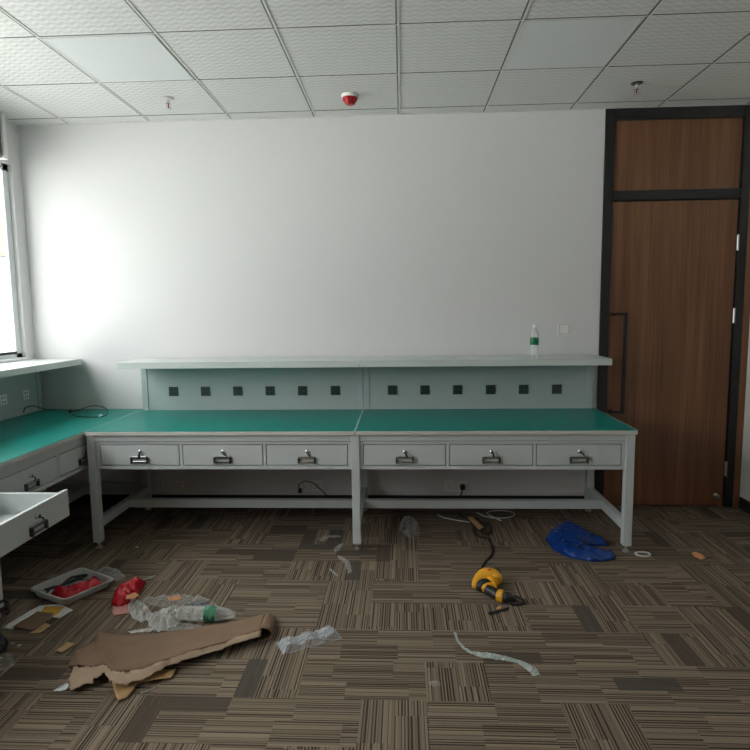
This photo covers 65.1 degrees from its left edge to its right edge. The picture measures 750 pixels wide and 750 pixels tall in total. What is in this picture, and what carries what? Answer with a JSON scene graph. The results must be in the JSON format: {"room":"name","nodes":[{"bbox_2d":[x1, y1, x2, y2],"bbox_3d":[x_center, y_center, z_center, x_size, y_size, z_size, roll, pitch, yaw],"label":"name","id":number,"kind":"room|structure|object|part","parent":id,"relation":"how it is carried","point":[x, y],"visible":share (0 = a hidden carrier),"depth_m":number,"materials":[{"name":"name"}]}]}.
{"room":"electronics workshop","nodes":[
{"label":"electronics workshop","id":0,"kind":"room"},
{"bbox_2d":[0,120,45,492],"bbox_3d":[-2.804,-0.015,0.895,0.070,2.866,7.200,0,6,3],"label":"wall","id":1,"kind":"structure","parent":0,"point":[13,163],"depth_m":4.33,"materials":[{"name":"white paint"}]},
{"bbox_2d":[0,112,7,159],"bbox_3d":[-2.708,-1.363,1.488,0.080,0.306,5.200,0,6,3],"label":"roller blind","id":2,"kind":"object","parent":1,"relation":"attached to","point":[3,137],"visible":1,"depth_m":4.04,"materials":[{"name":"white fabric"}]},
{"bbox_2d":[0,162,26,362],"bbox_3d":[-2.768,-0.525,1.689,0.074,1.412,5.290,0,6,3],"label":"window","id":3,"kind":"structure","parent":1,"relation":"in","point":[16,355],"depth_m":4.27,"materials":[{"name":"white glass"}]},
{"bbox_3d":[-2.759,0.166,1.764,0.074,0.022,5.290,0,6,3],"label":"sill","id":4,"kind":"part","parent":3,"relation":"part of","materials":[{"name":"white stone"}]},
{"bbox_2d":[0,0,749,125],"bbox_3d":[-0.145,-1.456,0.613,5.290,0.004,7.200,0,6,3],"label":"grid","id":5,"kind":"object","parent":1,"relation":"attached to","point":[128,1],"depth_m":3.48,"materials":[{"name":"white metal"}]},
{"bbox_2d":[0,0,749,122],"bbox_3d":[-0.145,-1.457,0.612,5.290,0.002,7.200,0,6,3],"label":"trim","id":6,"kind":"structure","parent":1,"relation":"attached to","point":[656,5],"depth_m":3.33,"materials":[{"name":"white metal"}]},
{"bbox_2d":[18,109,605,491],"bbox_3d":[0.109,-0.435,4.414,5.560,2.866,0.150,0,6,3],"label":"wall","id":7,"kind":"structure","parent":0,"point":[460,234],"depth_m":4.31,"materials":[{"name":"white paint"}]},
{"bbox_2d":[161,480,172,490],"bbox_3d":[-1.612,0.859,4.556,0.086,0.086,0.010,0,6,3],"label":"wall socket","id":8,"kind":"object","parent":7,"relation":"attached to","point":[167,485],"visible":1,"depth_m":4.55,"materials":[{"name":"white plastic"}]},
{"bbox_2d":[173,480,184,490],"bbox_3d":[-1.519,0.858,4.552,0.086,0.086,0.010,0,6,3],"label":"wall socket","id":9,"kind":"object","parent":7,"relation":"attached to","point":[178,485],"visible":1,"depth_m":4.55,"materials":[{"name":"white plastic"}]},
{"bbox_2d":[299,480,310,491],"bbox_3d":[-0.537,0.851,4.505,0.086,0.086,0.010,0,6,3],"label":"wall socket","id":10,"kind":"object","parent":7,"relation":"attached to","point":[306,487],"visible":0.92,"depth_m":4.50,"materials":[{"name":"white plastic"}]},
{"bbox_2d":[45,491,583,495],"bbox_3d":[-0.469,0.907,4.508,4.237,0.024,0.010,0,6,3],"label":"trim","id":11,"kind":"structure","parent":7,"relation":"attached to","point":[103,492],"depth_m":4.50,"materials":[{"name":"white paint"}]},
{"bbox_2d":[311,480,322,491],"bbox_3d":[-0.443,0.850,4.500,0.086,0.086,0.010,0,6,3],"label":"wall socket","id":12,"kind":"object","parent":7,"relation":"attached to","point":[319,483],"visible":1,"depth_m":4.50,"materials":[{"name":"white plastic"}]},
{"bbox_2d":[298,481,342,508],"bbox_3d":[-0.412,0.905,4.458,0.355,0.212,0.042,0,6,11],"label":"cable","id":13,"kind":"object","parent":7,"relation":"attached to","point":[299,489],"visible":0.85,"depth_m":4.46,"materials":[{"name":"black rubber"}]},
{"bbox_2d":[69,494,583,504],"bbox_3d":[-0.469,0.962,4.513,4.237,0.082,0.012,0,6,3],"label":"baseboard","id":14,"kind":"structure","parent":7,"relation":"attached to","point":[107,499],"depth_m":4.50,"materials":[{"name":"black plastic"}]},
{"bbox_2d":[444,481,454,491],"bbox_3d":[0.566,0.843,4.452,0.086,0.086,0.010,0,6,3],"label":"wall socket","id":15,"kind":"object","parent":7,"relation":"attached to","point":[449,486],"visible":1,"depth_m":4.45,"materials":[{"name":"white plastic"}]},
{"bbox_2d":[456,481,467,491],"bbox_3d":[0.658,0.842,4.448,0.086,0.086,0.010,0,6,3],"label":"wall socket","id":16,"kind":"object","parent":7,"relation":"attached to","point":[458,483],"visible":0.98,"depth_m":4.44,"materials":[{"name":"white plastic"}]},
{"bbox_2d":[557,323,569,334],"bbox_3d":[1.377,-0.335,4.284,0.090,0.086,0.012,0,6,3],"label":"light switch","id":17,"kind":"object","parent":7,"relation":"attached to","point":[563,328],"visible":1,"depth_m":4.28,"materials":[{"name":"white plastic"}]},
{"bbox_2d":[595,105,749,506],"bbox_3d":[2.134,-0.442,4.262,1.005,2.862,0.162,0,6,3],"label":"door","id":18,"kind":"structure","parent":7,"relation":"in","point":[676,184],"depth_m":4.23,"materials":[{"name":"brown wood"}]},
{"bbox_3d":[1.762,-0.084,4.270,0.097,0.732,0.066,0,6,3],"label":"handle","id":19,"kind":"part","parent":18,"relation":"part of","materials":[{"name":"brown wood"}]},
{"bbox_3d":[2.123,-1.550,4.153,0.883,0.481,0.038,0,6,3],"label":"transom panel","id":20,"kind":"part","parent":18,"relation":"part of","materials":[{"name":"brown wood"}]},
{"bbox_2d":[732,197,749,506],"bbox_3d":[2.658,-0.444,4.211,0.048,2.866,0.014,0,6,3],"label":"door frame","id":21,"kind":"structure","parent":7,"relation":"attached to","point":[746,307],"depth_m":4.25,"materials":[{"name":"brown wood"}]},
{"bbox_2d":[0,505,749,749],"bbox_3d":[-0.045,1.443,0.901,5.560,0.100,7.550,0,6,3],"label":"floor","id":22,"kind":"structure","parent":0,"point":[630,651],"depth_m":2.73,"materials":[{"name":"carpet"}]},
{"bbox_2d":[0,632,7,652],"bbox_3d":[-1.725,1.181,2.608,0.198,0.073,0.156,5,8,40],"label":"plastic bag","id":23,"kind":"object","parent":22,"relation":"on","point":[3,642],"visible":1,"depth_m":2.61,"materials":[{"name":"black plastic"}]},
{"bbox_2d":[0,599,10,614],"bbox_3d":[-1.864,1.140,2.892,0.117,0.089,0.104,0,6,3],"label":"cable","id":24,"kind":"object","parent":22,"relation":"on","point":[7,602],"visible":0.99,"depth_m":2.89,"materials":[{"name":"black rubber"}]},
{"bbox_2d":[2,604,71,629],"bbox_3d":[-1.646,1.191,2.895,0.209,0.003,0.262,1,6,15],"label":"paper sheet","id":25,"kind":"object","parent":22,"relation":"on","point":[65,610],"visible":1,"depth_m":2.92,"materials":[{"name":"white paper"}]},
{"bbox_2d":[13,611,53,630],"bbox_3d":[-1.645,1.190,2.846,0.122,0.007,0.160,1,6,13],"label":"cardboard piece","id":26,"kind":"object","parent":25,"relation":"on","point":[38,618],"visible":1,"depth_m":2.84,"materials":[{"name":"brown cardboard"}]},
{"bbox_2d":[41,606,63,615],"bbox_3d":[-1.628,1.182,2.946,0.109,0.002,0.100,0,6,3],"label":"sheet","id":27,"kind":"object","parent":25,"relation":"on","point":[54,609],"visible":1,"depth_m":2.96,"materials":[{"name":"yellow paper"}]},
{"bbox_2d":[29,623,50,633],"bbox_3d":[-1.579,1.201,2.779,0.048,0.004,0.093,1,6,16],"label":"strip","id":28,"kind":"object","parent":22,"relation":"on","point":[44,626],"visible":1,"depth_m":2.77,"materials":[{"name":"brown cardboard"}]},
{"bbox_2d":[52,682,69,691],"bbox_3d":[-1.243,1.242,2.342,0.048,0.010,0.062,1,6,11],"label":"scrap","id":29,"kind":"object","parent":22,"relation":"on","point":[64,686],"visible":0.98,"depth_m":2.34,"materials":[{"name":"white paper"}]},
{"bbox_2d":[55,642,74,652],"bbox_3d":[-1.383,1.215,2.619,0.045,0.005,0.075,1,6,15],"label":"strip","id":30,"kind":"object","parent":22,"relation":"on","point":[67,645],"visible":1,"depth_m":2.62,"materials":[{"name":"brown cardboard"}]},
{"bbox_2d":[0,359,142,617],"bbox_3d":[-2.214,0.539,3.678,0.835,1.147,1.706,0,6,3],"label":"workbench","id":31,"kind":"object","parent":22,"relation":"on","point":[40,448],"visible":0.64,"depth_m":3.77,"materials":[{"name":"metal"}]},
{"bbox_3d":[-1.871,0.811,2.858,0.050,0.691,0.050,0,6,3],"label":"leg","id":32,"kind":"part","parent":31,"relation":"part of","materials":[{"name":"white metal"}]},
{"bbox_2d":[0,394,7,404],"bbox_3d":[-2.566,0.171,4.061,0.008,0.068,0.068,0,6,3],"label":"power socket","id":33,"kind":"object","parent":31,"relation":"attached to","point":[3,397],"depth_m":4.07,"materials":[{"name":"white plastic"}]},
{"bbox_3d":[-2.597,0.185,3.669,0.017,0.346,1.546,0,6,3],"label":"panel","id":34,"kind":"part","parent":31,"relation":"part of","materials":[{"name":"grey metal"}]},
{"bbox_2d":[22,390,28,399],"bbox_3d":[-2.555,0.144,4.302,0.008,0.068,0.068,0,6,3],"label":"power socket","id":35,"kind":"object","parent":31,"relation":"attached to","point":[25,393],"depth_m":4.29,"materials":[{"name":"white plastic"}]},
{"bbox_3d":[-2.080,0.562,3.162,0.460,0.126,0.497,0,6,3],"label":"drawer","id":36,"kind":"part","parent":31,"relation":"part of","materials":[{"name":"grey metal"}]},
{"bbox_3d":[-1.840,0.587,3.154,0.020,0.047,0.108,0,6,3],"label":"handle","id":37,"kind":"part","parent":31,"relation":"part of","materials":[{"name":"silver metal"}]},
{"bbox_2d":[0,489,69,557],"bbox_3d":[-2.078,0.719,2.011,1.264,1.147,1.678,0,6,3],"label":"drawer","id":38,"kind":"object","parent":31,"relation":"attached to","point":[23,516],"visible":1,"depth_m":2.59,"materials":[{"name":"metal"}]},
{"bbox_3d":[-1.439,0.651,2.517,0.020,0.047,0.108,0,6,3],"label":"handle","id":39,"kind":"part","parent":38,"relation":"part of","materials":[{"name":"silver metal"}]},
{"bbox_2d":[23,405,55,412],"bbox_3d":[-2.508,0.249,4.369,0.060,0.060,0.253,2,7,27],"label":"cable","id":40,"kind":"object","parent":31,"relation":"on","point":[31,405],"visible":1,"depth_m":4.38,"materials":[{"name":"black rubber"}]},
{"bbox_2d":[0,359,81,377],"bbox_3d":[-2.453,-0.009,3.641,0.370,0.044,1.678,0,6,3],"label":"shelf","id":41,"kind":"object","parent":31,"relation":"attached to","point":[9,369],"depth_m":4.02,"materials":[{"name":"white metal"}]},
{"bbox_3d":[-2.521,0.636,4.537,0.050,0.691,0.050,0,6,3],"label":"leg","id":42,"kind":"part","parent":31,"relation":"part of","materials":[{"name":"white metal"}]},
{"bbox_3d":[-2.056,0.505,3.681,0.460,0.126,0.497,0,6,3],"label":"drawer","id":43,"kind":"part","parent":31,"relation":"part of","materials":[{"name":"grey metal"}]},
{"bbox_3d":[-1.816,0.529,3.673,0.020,0.047,0.108,0,6,3],"label":"handle","id":44,"kind":"part","parent":31,"relation":"part of","materials":[{"name":"silver metal"}]},
{"bbox_2d":[68,405,107,416],"bbox_3d":[-2.074,0.264,4.280,0.226,0.040,0.423,-6,8,-39],"label":"cable","id":45,"kind":"object","parent":31,"relation":"on","point":[69,411],"visible":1,"depth_m":4.33,"materials":[{"name":"black rubber"}]},
{"bbox_3d":[-1.794,0.631,4.502,0.050,0.691,0.050,0,6,3],"label":"leg","id":46,"kind":"part","parent":31,"relation":"part of","materials":[{"name":"grey metal"}]},
{"bbox_2d":[31,568,113,604],"bbox_3d":[-1.618,1.139,3.151,0.307,0.048,0.300,3,7,30],"label":"plastic tray","id":47,"kind":"object","parent":22,"relation":"on","point":[48,596],"visible":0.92,"depth_m":3.10,"materials":[{"name":"white plastic"}]},
{"bbox_2d":[44,574,87,592],"bbox_3d":[-1.673,1.130,3.198,0.065,0.050,0.220,3,7,33],"label":"cable","id":48,"kind":"object","parent":47,"relation":"in","point":[80,576],"visible":0.89,"depth_m":3.19,"materials":[{"name":"black rubber"}]},
{"bbox_2d":[51,576,101,602],"bbox_3d":[-1.579,1.130,3.139,0.173,0.060,0.238,5,9,43],"label":"plastic bag","id":49,"kind":"object","parent":47,"relation":"in","point":[60,591],"visible":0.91,"depth_m":3.10,"materials":[{"name":"red plastic"}]},
{"bbox_2d":[112,604,130,615],"bbox_3d":[-1.272,1.178,2.952,0.090,0.004,0.110,-3,7,-23],"label":"paper card","id":50,"kind":"object","parent":22,"relation":"on","point":[119,610],"visible":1,"depth_m":2.94,"materials":[{"name":"pink paper"}]},
{"bbox_2d":[111,576,145,606],"bbox_3d":[-1.309,1.130,3.103,0.137,0.067,0.274,-2,6,-10],"label":"plastic bag","id":51,"kind":"object","parent":22,"relation":"on","point":[135,584],"visible":0.95,"depth_m":3.07,"materials":[{"name":"red plastic"}]},
{"bbox_2d":[126,592,139,598],"bbox_3d":[-1.236,1.122,2.989,0.068,0.013,0.065,4,8,40],"label":"scrap","id":52,"kind":"object","parent":51,"relation":"on","point":[134,595],"visible":1,"depth_m":2.98,"materials":[{"name":"orange paper"}]},
{"bbox_2d":[128,599,151,620],"bbox_3d":[-1.186,1.162,2.940,0.091,0.037,0.263,-5,8,-37],"label":"plastic bag","id":53,"kind":"object","parent":22,"relation":"on","point":[144,608],"visible":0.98,"depth_m":2.91,"materials":[{"name":"white"}]},
{"bbox_2d":[112,668,175,699],"bbox_3d":[-0.938,1.230,2.386,0.248,0.009,0.152,-6,8,-42],"label":"cardboard piece","id":54,"kind":"object","parent":22,"relation":"on","point":[122,691],"visible":0.57,"depth_m":2.35,"materials":[{"name":"brown cardboard"}]},
{"bbox_2d":[148,604,185,631],"bbox_3d":[-1.009,1.161,2.852,0.174,0.053,0.204,3,7,28],"label":"plastic wrap","id":55,"kind":"object","parent":22,"relation":"on","point":[174,608],"visible":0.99,"depth_m":2.84,"materials":[{"name":"white"}]},
{"bbox_2d":[168,595,181,600],"bbox_3d":[-0.995,1.105,2.918,0.061,0.009,0.045,-4,7,-26],"label":"paper scrap","id":56,"kind":"object","parent":55,"relation":"on","point":[172,598],"visible":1,"depth_m":2.91,"materials":[{"name":"orange paper"}]},
{"bbox_2d":[67,613,275,690],"bbox_3d":[-0.876,1.189,2.556,0.868,0.062,0.468,-2,6,-8],"label":"cardboard sheet","id":57,"kind":"object","parent":22,"relation":"on","point":[143,655],"depth_m":2.55,"materials":[{"name":"brown cardboard"}]},
{"bbox_3d":[-1.080,1.181,2.720,0.125,0.010,0.031,-3,7,-17],"label":"plastic strip","id":58,"kind":"part","parent":57,"relation":"part of","materials":[{"name":"white plastic"}]},
{"bbox_2d":[186,601,207,605],"bbox_3d":[-0.913,1.167,3.010,0.105,0.004,0.036,1,6,15],"label":"scrap","id":59,"kind":"object","parent":22,"relation":"on","point":[199,603],"visible":1,"depth_m":3.01,"materials":[{"name":"plastic"}]},
{"bbox_2d":[177,605,235,621],"bbox_3d":[-0.813,1.153,2.841,0.275,0.072,0.080,0,6,4],"label":"water bottle","id":60,"kind":"object","parent":22,"relation":"on","point":[211,613],"visible":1,"depth_m":2.82,"materials":[{"name":"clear plastic"}]},
{"bbox_2d":[84,356,367,550],"bbox_3d":[-0.926,0.485,4.027,1.704,1.147,0.835,0,6,3],"label":"workbench","id":61,"kind":"object","parent":22,"relation":"on","point":[249,412],"visible":0.99,"depth_m":4.01,"materials":[{"name":"metal"}]},
{"bbox_3d":[-1.764,0.717,3.710,0.050,0.691,0.050,0,6,3],"label":"leg","id":62,"kind":"part","parent":61,"relation":"part of","materials":[{"name":"white metal"}]},
{"bbox_3d":[-1.466,0.527,3.656,0.108,0.047,0.020,0,6,3],"label":"handle","id":63,"kind":"part","parent":61,"relation":"part of","materials":[{"name":"silver metal"}]},
{"bbox_3d":[-1.456,0.474,3.891,0.497,0.126,0.460,0,6,3],"label":"drawer","id":64,"kind":"part","parent":61,"relation":"part of","materials":[{"name":"grey metal"}]},
{"bbox_3d":[-1.730,0.638,4.431,0.050,0.691,0.050,0,6,3],"label":"leg","id":65,"kind":"part","parent":61,"relation":"part of","materials":[{"name":"grey metal"}]},
{"bbox_2d":[169,387,177,395],"bbox_3d":[-1.503,0.122,4.384,0.068,0.068,0.008,0,6,3],"label":"power socket","id":66,"kind":"object","parent":61,"relation":"attached to","point":[173,391],"depth_m":4.38,"materials":[{"name":"black plastic"}]},
{"bbox_2d":[201,387,209,395],"bbox_3d":[-1.261,0.121,4.372,0.068,0.068,0.008,0,6,3],"label":"power socket","id":67,"kind":"object","parent":61,"relation":"attached to","point":[205,391],"depth_m":4.37,"materials":[{"name":"black plastic"}]},
{"bbox_3d":[-0.943,0.523,3.631,0.108,0.047,0.020,0,6,3],"label":"handle","id":68,"kind":"part","parent":61,"relation":"part of","materials":[{"name":"silver metal"}]},
{"bbox_3d":[-0.932,0.471,3.866,0.497,0.126,0.460,0,6,3],"label":"drawer","id":69,"kind":"part","parent":61,"relation":"part of","materials":[{"name":"grey metal"}]},
{"bbox_2d":[233,386,241,395],"bbox_3d":[-1.019,0.119,4.361,0.068,0.068,0.008,0,6,3],"label":"power socket","id":70,"kind":"object","parent":61,"relation":"attached to","point":[237,390],"depth_m":4.36,"materials":[{"name":"black plastic"}]},
{"bbox_2d":[117,356,362,368],"bbox_3d":[-0.935,-0.089,4.199,1.678,0.044,0.370,0,6,3],"label":"shelf","id":71,"kind":"object","parent":61,"relation":"attached to","point":[249,362],"depth_m":4.04,"materials":[{"name":"white metal"}]},
{"bbox_3d":[-0.915,0.088,4.365,1.567,0.346,0.017,0,6,3],"label":"panel","id":72,"kind":"part","parent":61,"relation":"part of","materials":[{"name":"white metal"}]},
{"bbox_2d":[265,386,274,394],"bbox_3d":[-0.777,0.117,4.349,0.068,0.068,0.008,0,6,3],"label":"power socket","id":73,"kind":"object","parent":61,"relation":"attached to","point":[269,390],"depth_m":4.35,"materials":[{"name":"black plastic"}]},
{"bbox_2d":[298,386,306,394],"bbox_3d":[-0.534,0.116,4.338,0.068,0.068,0.008,0,6,3],"label":"power socket","id":74,"kind":"object","parent":61,"relation":"attached to","point":[302,390],"depth_m":4.34,"materials":[{"name":"black plastic"}]},
{"bbox_3d":[-0.419,0.519,3.606,0.108,0.047,0.020,0,6,3],"label":"handle","id":75,"kind":"part","parent":61,"relation":"part of","materials":[{"name":"silver metal"}]},
{"bbox_3d":[-0.408,0.467,3.841,0.497,0.126,0.460,0,6,3],"label":"drawer","id":76,"kind":"part","parent":61,"relation":"part of","materials":[{"name":"grey metal"}]},
{"bbox_2d":[331,386,339,394],"bbox_3d":[-0.292,0.114,4.326,0.068,0.068,0.008,0,6,3],"label":"power socket","id":77,"kind":"object","parent":61,"relation":"attached to","point":[335,390],"depth_m":4.32,"materials":[{"name":"black plastic"}]},
{"bbox_3d":[-0.115,0.705,3.631,0.050,0.691,0.050,0,6,3],"label":"leg","id":78,"kind":"part","parent":61,"relation":"part of","materials":[{"name":"white metal"}]},
{"bbox_3d":[-0.082,0.626,4.353,0.050,0.691,0.050,0,6,3],"label":"leg","id":79,"kind":"part","parent":61,"relation":"part of","materials":[{"name":"grey metal"}]},
{"bbox_2d":[277,625,340,653],"bbox_3d":[-0.298,1.185,2.656,0.284,0.033,0.116,-4,7,-26],"label":"plastic wrap","id":80,"kind":"object","parent":22,"relation":"on","point":[328,625],"visible":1,"depth_m":2.66,"materials":[{"name":"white plastic"}]},
{"bbox_2d":[437,514,469,522],"bbox_3d":[0.549,1.022,4.182,0.275,0.008,0.041,4,8,38],"label":"cable","id":81,"kind":"object","parent":22,"relation":"on","point":[437,514],"visible":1,"depth_m":4.16,"materials":[{"name":"white plastic"}]},
{"bbox_2d":[458,484,523,605],"bbox_3d":[0.665,0.994,3.693,0.248,0.176,1.522,0,6,3],"label":"drill","id":82,"kind":"object","parent":22,"relation":"on","point":[487,580],"visible":0.95,"depth_m":3.11,"materials":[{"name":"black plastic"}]},
{"bbox_2d":[467,516,482,529],"bbox_3d":[0.697,1.021,4.060,0.048,0.005,0.251,-2,6,-10],"label":"tag","id":83,"kind":"object","parent":82,"relation":"on","point":[472,519],"visible":1,"depth_m":4.06,"materials":[{"name":"brown cardboard"}]},
{"bbox_3d":[0.683,0.992,3.813,0.199,0.148,1.226,0,6,3],"label":"power cord","id":84,"kind":"part","parent":82,"relation":"part of","materials":[{"name":"black rubber"}]},
{"bbox_2d":[476,510,514,520],"bbox_3d":[0.884,1.005,4.276,0.217,0.015,0.229,-6,8,-41],"label":"cable","id":85,"kind":"object","parent":22,"relation":"on","point":[493,510],"visible":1,"depth_m":4.22,"materials":[{"name":"white plastic"}]},
{"bbox_2d":[355,354,637,552],"bbox_3d":[0.739,0.473,3.948,1.678,1.147,0.835,0,6,3],"label":"workbench","id":86,"kind":"object","parent":22,"relation":"on","point":[513,412],"visible":1,"depth_m":3.94,"materials":[{"name":"metal"}]},
{"bbox_2d":[388,385,396,394],"bbox_3d":[0.128,0.111,4.306,0.068,0.068,0.008,0,6,3],"label":"power socket","id":87,"kind":"object","parent":86,"relation":"attached to","point":[392,389],"depth_m":4.30,"materials":[{"name":"black plastic"}]},
{"bbox_3d":[0.191,0.463,3.813,0.497,0.126,0.460,0,6,3],"label":"drawer","id":88,"kind":"part","parent":86,"relation":"part of","materials":[{"name":"grey metal"}]},
{"bbox_3d":[0.180,0.515,3.577,0.108,0.047,0.020,0,6,3],"label":"handle","id":89,"kind":"part","parent":86,"relation":"part of","materials":[{"name":"silver metal"}]},
{"bbox_2d":[420,385,429,394],"bbox_3d":[0.365,0.109,4.295,0.068,0.068,0.008,0,6,3],"label":"power socket","id":90,"kind":"object","parent":86,"relation":"attached to","point":[424,389],"depth_m":4.29,"materials":[{"name":"black plastic"}]},
{"bbox_2d":[453,385,461,393],"bbox_3d":[0.602,0.107,4.283,0.068,0.068,0.008,0,6,3],"label":"power socket","id":91,"kind":"object","parent":86,"relation":"attached to","point":[457,389],"depth_m":4.28,"materials":[{"name":"black plastic"}]},
{"bbox_3d":[0.742,0.076,4.286,1.567,0.346,0.017,0,6,3],"label":"panel","id":92,"kind":"part","parent":86,"relation":"part of","materials":[{"name":"white metal"}]},
{"bbox_2d":[360,354,611,366],"bbox_3d":[0.743,-0.101,4.119,1.678,0.044,0.370,0,6,3],"label":"shelf","id":93,"kind":"object","parent":86,"relation":"attached to","point":[479,360],"depth_m":3.96,"materials":[{"name":"white metal"}]},
{"bbox_2d":[486,385,494,393],"bbox_3d":[0.839,0.106,4.272,0.068,0.068,0.008,0,6,3],"label":"power socket","id":94,"kind":"object","parent":86,"relation":"attached to","point":[490,389],"depth_m":4.27,"materials":[{"name":"black plastic"}]},
{"bbox_3d":[0.714,0.459,3.788,0.497,0.126,0.460,0,6,3],"label":"drawer","id":95,"kind":"part","parent":86,"relation":"part of","materials":[{"name":"grey metal"}]},
{"bbox_3d":[0.703,0.511,3.552,0.108,0.047,0.020,0,6,3],"label":"handle","id":96,"kind":"part","parent":86,"relation":"part of","materials":[{"name":"silver metal"}]},
{"bbox_2d":[519,385,527,393],"bbox_3d":[1.077,0.104,4.261,0.068,0.068,0.008,0,6,3],"label":"power socket","id":97,"kind":"object","parent":86,"relation":"attached to","point":[523,389],"depth_m":4.26,"materials":[{"name":"black plastic"}]},
{"bbox_2d":[530,325,538,354],"bbox_3d":[1.105,-0.236,4.077,0.063,0.224,0.063,0,6,3],"label":"water bottle","id":98,"kind":"object","parent":86,"relation":"on","point":[533,340],"visible":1,"depth_m":4.05,"materials":[{"name":"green plastic"}]},
{"bbox_2d":[552,384,561,393],"bbox_3d":[1.314,0.102,4.249,0.068,0.068,0.008,0,6,3],"label":"power socket","id":99,"kind":"object","parent":86,"relation":"attached to","point":[556,388],"depth_m":4.25,"materials":[{"name":"black plastic"}]},
{"bbox_3d":[1.236,0.455,3.763,0.497,0.126,0.460,0,6,3],"label":"drawer","id":100,"kind":"part","parent":86,"relation":"part of","materials":[{"name":"grey metal"}]},
{"bbox_3d":[1.225,0.508,3.527,0.108,0.047,0.020,0,6,3],"label":"handle","id":101,"kind":"part","parent":86,"relation":"part of","materials":[{"name":"silver metal"}]},
{"bbox_3d":[1.562,0.614,4.275,0.050,0.691,0.050,0,6,3],"label":"leg","id":102,"kind":"part","parent":86,"relation":"part of","materials":[{"name":"white metal"}]},
{"bbox_3d":[1.528,0.693,3.553,0.050,0.691,0.050,0,6,3],"label":"leg","id":103,"kind":"part","parent":86,"relation":"part of","materials":[{"name":"white metal"}]},
{"bbox_2d":[454,632,539,675],"bbox_3d":[0.498,1.198,2.524,0.448,0.014,0.100,5,8,43],"label":"strip","id":104,"kind":"object","parent":22,"relation":"on","point":[461,644],"visible":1,"depth_m":2.50,"materials":[{"name":"white plastic"}]},
{"bbox_2d":[488,607,509,614],"bbox_3d":[0.610,1.158,2.894,0.124,0.016,0.015,-4,7,-27],"label":"bit","id":105,"kind":"object","parent":22,"relation":"on","point":[506,608],"visible":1,"depth_m":2.89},
{"bbox_2d":[545,520,615,561],"bbox_3d":[1.278,1.030,3.719,0.374,0.069,0.561,0,6,3],"label":"plastic bag","id":106,"kind":"object","parent":22,"relation":"on","point":[569,539],"visible":1,"depth_m":3.64,"materials":[{"name":"blue plastic"}]},
{"bbox_2d":[635,551,650,556],"bbox_3d":[1.612,1.077,3.535,0.096,0.012,0.072,0,6,3],"label":"ring","id":107,"kind":"object","parent":22,"relation":"on","point":[636,552],"visible":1,"depth_m":3.53,"materials":[{"name":"white plastic"}]},
{"bbox_2d":[692,552,705,559],"bbox_3d":[1.927,1.073,3.505,0.062,0.015,0.110,0,6,3],"label":"chip","id":108,"kind":"object","parent":22,"relation":"on","point":[695,554],"visible":1,"depth_m":3.49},
{"bbox_2d":[0,0,749,123],"bbox_3d":[-0.082,-1.506,0.579,5.560,0.100,7.550,0,6,3],"label":"ceiling","id":109,"kind":"structure","parent":0,"point":[703,38],"depth_m":3.25,"materials":[{"name":"tile"}]},
{"bbox_2d":[42,34,193,82],"bbox_3d":[-1.376,-1.726,3.228,0.572,0.004,0.572,0,6,3],"label":"recessed light","id":110,"kind":"object","parent":109,"relation":"in","point":[117,58],"visible":1,"depth_m":3.19,"materials":[{"name":"white plastic"}]},
{"bbox_2d":[162,96,173,109],"bbox_3d":[-1.338,-1.756,3.806,0.072,0.071,0.072,0,6,3],"label":"sprinkler","id":111,"kind":"object","parent":109,"relation":"attached to","point":[168,99],"visible":1,"depth_m":3.80,"materials":[{"name":"metal"}]},
{"bbox_2d":[341,92,358,105],"bbox_3d":[-0.161,-1.774,3.791,0.116,0.061,0.116,0,6,3],"label":"smoke detector","id":112,"kind":"object","parent":109,"relation":"attached to","point":[349,98],"visible":1,"depth_m":3.76,"materials":[{"name":"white plastic"}]},
{"bbox_2d":[504,17,644,69],"bbox_3d":[1.021,-1.744,3.114,0.572,0.004,0.572,0,6,3],"label":"recessed light","id":113,"kind":"object","parent":109,"relation":"in","point":[568,43],"visible":1,"depth_m":3.07,"materials":[{"name":"white plastic"}]},
{"bbox_2d":[631,81,642,95],"bbox_3d":[1.626,-1.776,3.651,0.072,0.071,0.072,0,6,3],"label":"sprinkler","id":114,"kind":"object","parent":109,"relation":"attached to","point":[636,84],"visible":1,"depth_m":3.64,"materials":[{"name":"metal"}]},
{"bbox_2d":[740,323,749,501],"bbox_3d":[2.590,-0.053,0.638,0.150,2.866,7.200,0,6,3],"label":"wall","id":115,"kind":"structure","parent":0,"point":[745,467],"depth_m":4.25,"materials":[{"name":"paint"}]},
{"bbox_2d":[739,497,749,513],"bbox_3d":[2.525,1.331,0.778,0.012,0.085,7.170,0,6,3],"label":"baseboard","id":116,"kind":"structure","parent":115,"relation":"attached to","point":[744,504],"depth_m":4.27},
{"label":"outside","id":117,"kind":"structure","parent":0,"visible":0},
{"bbox_3d":[-30.831,0.829,15.999,56.910,0.200,100.000,0,6,3],"label":"ground","id":118,"kind":"structure","parent":117,"visible":0},
{"bbox_2d":[0,197,13,352],"bbox_3d":[-13.920,-3.100,23.335,6.050,5.600,19.000,0,6,3],"label":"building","id":119,"kind":"structure","parent":118,"relation":"on","point":[6,338],"depth_m":17.74,"materials":[{"name":"white"}]}
]}

